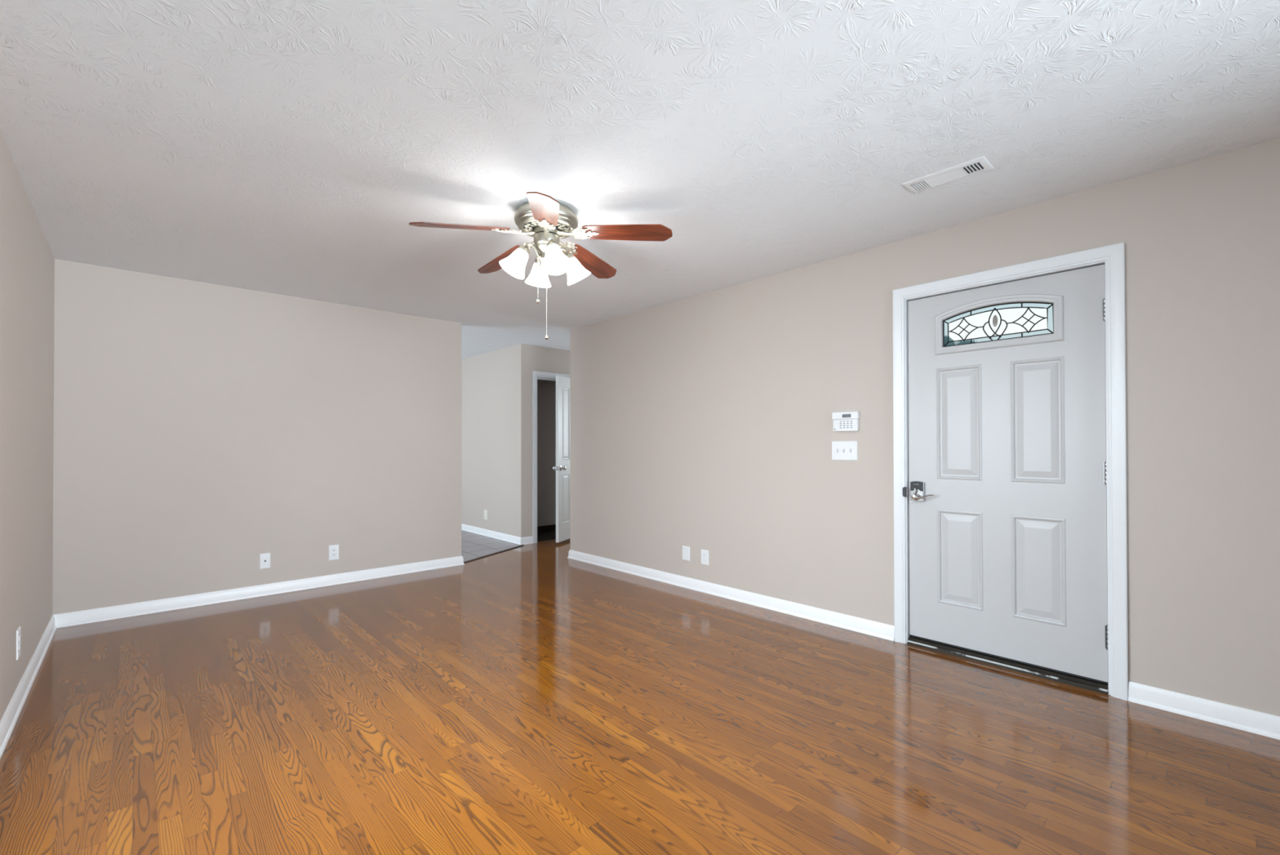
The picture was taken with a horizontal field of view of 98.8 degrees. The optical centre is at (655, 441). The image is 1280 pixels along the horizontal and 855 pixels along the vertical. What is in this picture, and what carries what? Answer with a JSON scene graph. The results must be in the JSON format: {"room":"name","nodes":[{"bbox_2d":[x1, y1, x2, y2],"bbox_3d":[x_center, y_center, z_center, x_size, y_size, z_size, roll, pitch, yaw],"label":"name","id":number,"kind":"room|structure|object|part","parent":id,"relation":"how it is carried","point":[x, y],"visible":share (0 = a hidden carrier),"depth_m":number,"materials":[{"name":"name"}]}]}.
{"room":"empty living room","nodes":[
{"label":"empty living room","id":0,"kind":"room"},
{"bbox_2d":[0,130,54,720],"bbox_3d":[-2.495,-0.009,1.975,0.120,2.440,11.940,0,-1,-44],"label":"wall","id":1,"kind":"structure","parent":0,"point":[27,260],"depth_m":2.63,"materials":[{"name":"paint"}]},
{"bbox_2d":[16,626,21,659],"bbox_3d":[-2.943,0.929,2.536,0.009,0.135,0.080,0,-1,-44],"label":"wall outlet","id":2,"kind":"object","parent":1,"relation":"attached to","point":[19,629],"visible":1,"depth_m":2.51,"materials":[{"name":"white plastic"}]},
{"bbox_2d":[0,614,57,759],"bbox_3d":[-1.190,1.155,0.697,0.021,0.087,8.066,0,-1,-44],"label":"baseboard","id":3,"kind":"structure","parent":1,"relation":"attached to","point":[8,721],"depth_m":2.60,"materials":[{"name":"white paint"}]},
{"bbox_2d":[52,258,461,614],"bbox_3d":[-3.010,0.011,4.625,2.784,2.440,0.120,0,-1,-44],"label":"wall","id":4,"kind":"structure","parent":0,"point":[202,430],"depth_m":4.29,"materials":[{"name":"paint"}]},
{"bbox_2d":[53,555,464,627],"bbox_3d":[-2.992,1.188,4.616,2.805,0.087,0.141,0,-1,-44],"label":"baseboard","id":5,"kind":"structure","parent":4,"relation":"attached to","point":[74,618],"depth_m":4.28,"materials":[{"name":"white paint"}]},
{"bbox_2d":[259,552,270,568],"bbox_3d":[-3.135,0.955,4.404,0.070,0.122,0.015,0,-1,-44],"label":"plate","id":6,"kind":"object","parent":4,"relation":"attached to","point":[264,558],"visible":1,"depth_m":4.40,"materials":[{"name":"white plastic"}]},
{"bbox_2d":[328,544,338,559],"bbox_3d":[-2.782,0.955,4.743,0.078,0.128,0.009,0,-1,-44],"label":"wall outlet","id":7,"kind":"object","parent":4,"relation":"attached to","point":[333,549],"visible":1,"depth_m":4.74,"materials":[{"name":"white plastic"}]},
{"bbox_2d":[461,529,524,561],"bbox_3d":[-3.929,1.284,6.271,3.968,0.083,3.718,0,-1,-44],"label":"floor","id":8,"kind":"structure","parent":0,"point":[473,545],"depth_m":6.58,"materials":[{"name":"grey tile"}]},
{"bbox_2d":[537,379,555,526],"bbox_3d":[-1.150,0.034,8.121,2.480,2.440,0.120,0,-1,-44],"label":"wall","id":9,"kind":"structure","parent":0,"point":[546,389],"depth_m":7.68,"materials":[{"name":"paint"}]},
{"bbox_2d":[537,524,555,532],"bbox_3d":[-1.555,1.208,7.634,1.230,0.085,0.012,0,-1,-44],"label":"baseboard","id":10,"kind":"structure","parent":9,"relation":"attached to","point":[548,527],"depth_m":7.66,"materials":[{"name":"black"}]},
{"bbox_2d":[529,344,569,536],"bbox_3d":[-0.685,0.029,7.632,2.480,2.440,0.120,0,-1,-44],"label":"wall","id":11,"kind":"structure","parent":0,"point":[546,359],"depth_m":6.86,"materials":[{"name":"paint"}]},
{"bbox_2d":[532,370,569,542],"bbox_3d":[-1.252,0.185,7.078,0.826,2.122,0.140,0,-1,-44],"label":"door frame","id":12,"kind":"structure","parent":11,"relation":"attached to","point":[543,375],"depth_m":6.77,"materials":[{"name":"white wood"}]},
{"bbox_2d":[552,375,570,542],"bbox_3d":[-1.085,0.205,6.952,0.171,2.020,0.689,0,0,17],"label":"door","id":13,"kind":"structure","parent":11,"relation":"in","point":[562,384],"depth_m":6.74,"materials":[{"name":"white paint"}]},
{"bbox_3d":[-1.121,0.318,6.667,0.068,0.064,0.064,0,0,17],"label":"knob","id":14,"kind":"part","parent":13,"relation":"part of","materials":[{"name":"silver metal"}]},
{"bbox_2d":[0,0,1279,359],"bbox_3d":[-0.138,-1.268,4.226,6.628,0.100,11.940,0,-1,-44],"label":"ceiling","id":15,"kind":"structure","parent":0,"point":[292,148],"depth_m":2.14,"materials":[{"name":"white paint"}]},
{"bbox_2d":[408,191,672,339],"bbox_3d":[-0.617,-0.884,2.941,1.282,0.683,1.234,0,-1,-44],"label":"ceiling fan","id":16,"kind":"object","parent":15,"relation":"hanging from","point":[543,217],"visible":1,"depth_m":2.84,"materials":[{"name":"walnut"},{"name":"satin nickel"},{"name":"frosted glass"}]},
{"bbox_3d":[-0.962,-1.062,2.705,0.467,0.006,0.140,-8,16,-28],"label":"blade","id":17,"kind":"part","parent":16,"relation":"part of","materials":[{"name":"brown wood"}]},
{"bbox_3d":[-0.891,-1.067,3.212,0.467,0.006,0.140,-9,7,44],"label":"blade","id":18,"kind":"part","parent":16,"relation":"part of","materials":[{"name":"brown wood"}]},
{"bbox_3d":[-0.713,-0.941,2.842,0.146,0.125,0.146,33,-14,-22],"label":"lamp shade","id":19,"kind":"part","parent":16,"relation":"part of","materials":[{"name":"white glass"}]},
{"bbox_2d":[517,244,529,254],"bbox_3d":[-0.686,-0.998,2.856,0.065,0.055,0.067,0,-1,-44],"label":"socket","id":20,"kind":"object","parent":16,"relation":"attached to","point":[522,249],"depth_m":2.83,"materials":[{"name":"silver metal"}]},
{"bbox_3d":[-0.640,-1.002,2.878,0.096,0.087,0.045,0,-1,-44],"label":"lamp arm","id":21,"kind":"part","parent":16,"relation":"part of","materials":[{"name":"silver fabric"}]},
{"bbox_3d":[-0.643,-0.940,3.043,0.146,0.125,0.146,0,30,-26],"label":"lamp shade","id":22,"kind":"part","parent":16,"relation":"part of","materials":[{"name":"white glass"}]},
{"bbox_3d":[-0.608,-0.864,2.884,0.029,0.232,0.008,0,-1,-37],"label":"pull chain","id":23,"kind":"part","parent":16,"relation":"part of","materials":[{"name":"beige"}]},
{"bbox_3d":[-0.503,-1.052,2.481,0.140,0.006,0.467,13,6,-11],"label":"blade","id":24,"kind":"part","parent":16,"relation":"part of","materials":[{"name":"brown wood"}]},
{"bbox_2d":[523,220,569,238],"bbox_3d":[-0.577,-1.125,2.909,0.245,0.009,0.243,0,-1,-44],"label":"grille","id":25,"kind":"object","parent":16,"relation":"attached to","point":[528,225],"depth_m":2.86,"materials":[{"name":"silver metal"}]},
{"bbox_3d":[-0.577,-0.733,2.906,0.004,0.332,0.004,0,-1,-44],"label":"pull chain","id":26,"kind":"part","parent":16,"relation":"part of","materials":[{"name":"beige"}]},
{"bbox_2d":[546,240,559,247],"bbox_3d":[-0.525,-0.999,2.800,0.067,0.055,0.065,0,-1,-44],"label":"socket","id":27,"kind":"object","parent":16,"relation":"attached to","point":[551,243],"depth_m":2.77,"materials":[{"name":"silver metal"}]},
{"bbox_3d":[-0.512,-0.945,2.774,0.062,0.092,0.062,0,-30,-26],"label":"bulb","id":28,"kind":"part","parent":16,"relation":"part of","materials":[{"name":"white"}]},
{"bbox_3d":[-0.511,-0.942,2.772,0.146,0.125,0.146,0,-30,-26],"label":"lamp shade","id":29,"kind":"part","parent":16,"relation":"part of","materials":[{"name":"white glass"}]},
{"bbox_3d":[-0.514,-1.002,2.938,0.100,0.087,0.024,0,0,-27],"label":"lamp arm","id":30,"kind":"part","parent":16,"relation":"part of","materials":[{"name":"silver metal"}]},
{"bbox_2d":[564,251,574,257],"bbox_3d":[-0.469,-0.998,2.961,0.065,0.055,0.067,0,-1,-44],"label":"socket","id":31,"kind":"object","parent":16,"relation":"attached to","point":[569,255],"depth_m":2.94,"materials":[{"name":"silver metal"}]},
{"bbox_3d":[-0.442,-0.941,2.974,0.146,0.125,0.146,-33,13,-23],"label":"lamp shade","id":32,"kind":"part","parent":16,"relation":"part of","materials":[{"name":"white glass"}]},
{"bbox_3d":[-0.385,-1.077,3.301,0.140,0.006,0.467,-15,-11,24],"label":"blade","id":33,"kind":"part","parent":16,"relation":"part of","materials":[{"name":"brown wood"}]},
{"bbox_3d":[-0.144,-1.087,2.847,0.467,0.006,0.140,4,-13,8],"label":"blade","id":34,"kind":"part","parent":16,"relation":"part of","materials":[{"name":"brown wood"}]},
{"bbox_2d":[902,155,993,194],"bbox_3d":[1.349,-1.229,2.541,0.146,0.008,0.346,0,-1,-44],"label":"ceiling vent","id":35,"kind":"object","parent":15,"relation":"in","point":[980,164],"visible":1,"depth_m":2.52,"materials":[{"name":"white plastic"}]},
{"bbox_2d":[0,530,1279,854],"bbox_3d":[0.554,1.255,3.397,6.508,0.080,9.820,0,-1,-44],"label":"floor","id":36,"kind":"structure","parent":0,"point":[529,699],"depth_m":2.22,"materials":[{"name":"brown wood"}]},
{"bbox_2d":[463,544,524,563],"bbox_3d":[-1.781,1.234,6.077,0.039,0.011,1.074,0,0,21],"label":"trim","id":37,"kind":"structure","parent":36,"relation":"on","point":[517,546],"depth_m":6.02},
{"bbox_2d":[461,137,1279,716],"bbox_3d":[0.372,0.004,4.615,0.144,2.440,11.820,0,-1,-44],"label":"wall","id":38,"kind":"structure","parent":0,"point":[704,421],"depth_m":3.44,"materials":[{"name":"paint"}]},
{"bbox_2d":[484,509,487,519],"bbox_3d":[-2.267,0.969,7.311,0.009,0.130,0.090,0,-1,-44],"label":"wall outlet","id":39,"kind":"object","parent":38,"relation":"attached to","point":[485,510],"visible":1,"depth_m":7.30,"materials":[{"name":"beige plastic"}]},
{"bbox_2d":[461,523,533,544],"bbox_3d":[-2.624,1.211,7.788,0.174,0.087,3.076,0,-1,-44],"label":"baseboard","id":40,"kind":"structure","parent":38,"relation":"attached to","point":[516,540],"depth_m":7.03,"materials":[{"name":"white paint"}]},
{"bbox_2d":[682,545,689,560],"bbox_3d":[0.257,0.938,4.621,0.007,0.120,0.085,0,-1,-44],"label":"blank plate","id":41,"kind":"object","parent":38,"relation":"attached to","point":[686,549],"visible":1,"depth_m":4.62,"materials":[{"name":"white plastic"}]},
{"bbox_2d":[701,549,708,564],"bbox_3d":[0.401,0.940,4.468,0.009,0.118,0.081,0,-1,-44],"label":"wall outlet","id":42,"kind":"object","parent":38,"relation":"attached to","point":[704,553],"visible":1,"depth_m":4.46,"materials":[{"name":"white plastic"}]},
{"bbox_2d":[567,549,894,640],"bbox_3d":[0.373,1.182,4.706,0.321,0.087,3.470,0,-1,-44],"label":"baseboard","id":43,"kind":"structure","parent":38,"relation":"attached to","point":[886,631],"depth_m":4.10,"materials":[{"name":"white paint"}]},
{"bbox_2d":[831,440,857,460],"bbox_3d":[1.233,0.057,3.589,0.020,0.126,0.177,0,-1,-44],"label":"light switch","id":44,"kind":"object","parent":38,"relation":"attached to","point":[841,450],"visible":1,"depth_m":3.59,"materials":[{"name":"white plastic"}]},
{"bbox_2d":[831,411,859,431],"bbox_3d":[1.240,-0.134,3.574,0.031,0.125,0.178,0,-1,-44],"label":"alarm keypad","id":45,"kind":"object","parent":38,"relation":"attached to","point":[845,420],"visible":1,"depth_m":3.56,"materials":[{"name":"white plastic"}]},
{"bbox_2d":[906,635,1108,694],"bbox_3d":[1.881,1.190,2.998,0.126,0.038,0.938,0,-1,-44],"label":"door sill","id":46,"kind":"structure","parent":38,"relation":"attached to","point":[1082,682],"depth_m":2.91,"materials":[{"name":"brown metal"}]},
{"bbox_2d":[907,264,1108,684],"bbox_3d":[1.847,0.156,2.969,0.119,2.027,0.941,0,-1,-44],"label":"door","id":47,"kind":"structure","parent":38,"relation":"in","point":[1007,483],"depth_m":2.93,"materials":[{"name":"white paint"}]},
{"bbox_3d":[1.566,0.324,3.217,0.055,0.048,0.135,0,-1,-44],"label":"lever","id":48,"kind":"part","parent":47,"relation":"part of","materials":[{"name":"silver metal"}]},
{"bbox_3d":[1.860,-0.651,3.000,0.004,0.143,0.475,0,-1,-44],"label":"glass pane","id":49,"kind":"part","parent":47,"relation":"part of","materials":[{"name":"white"}]},
{"bbox_3d":[1.860,-0.651,3.000,0.004,0.205,0.537,0,-1,-44],"label":"border glass","id":50,"kind":"part","parent":47,"relation":"part of","materials":[{"name":"white"}]},
{"bbox_3d":[1.851,-0.651,2.991,0.025,0.281,0.613,0,-1,-44],"label":"light frame","id":51,"kind":"part","parent":47,"relation":"part of","materials":[{"name":"white paint"}]},
{"bbox_2d":[892,241,1128,700],"bbox_3d":[1.875,0.138,3.000,0.140,2.142,1.082,0,-1,-44],"label":"door frame","id":52,"kind":"structure","parent":38,"relation":"attached to","point":[1113,256],"depth_m":2.62,"materials":[{"name":"white paint"}]},
{"bbox_3d":[1.500,0.300,3.306,0.008,0.060,0.024,0,-1,-44],"label":"strike plate","id":53,"kind":"part","parent":52,"relation":"part of","materials":[{"name":"metal"}]},
{"bbox_2d":[1128,680,1279,739],"bbox_3d":[3.255,1.151,1.455,0.021,0.087,3.042,0,-1,-44],"label":"baseboard","id":54,"kind":"structure","parent":38,"relation":"attached to","point":[1261,723],"depth_m":2.37,"materials":[{"name":"white paint"}]}
]}

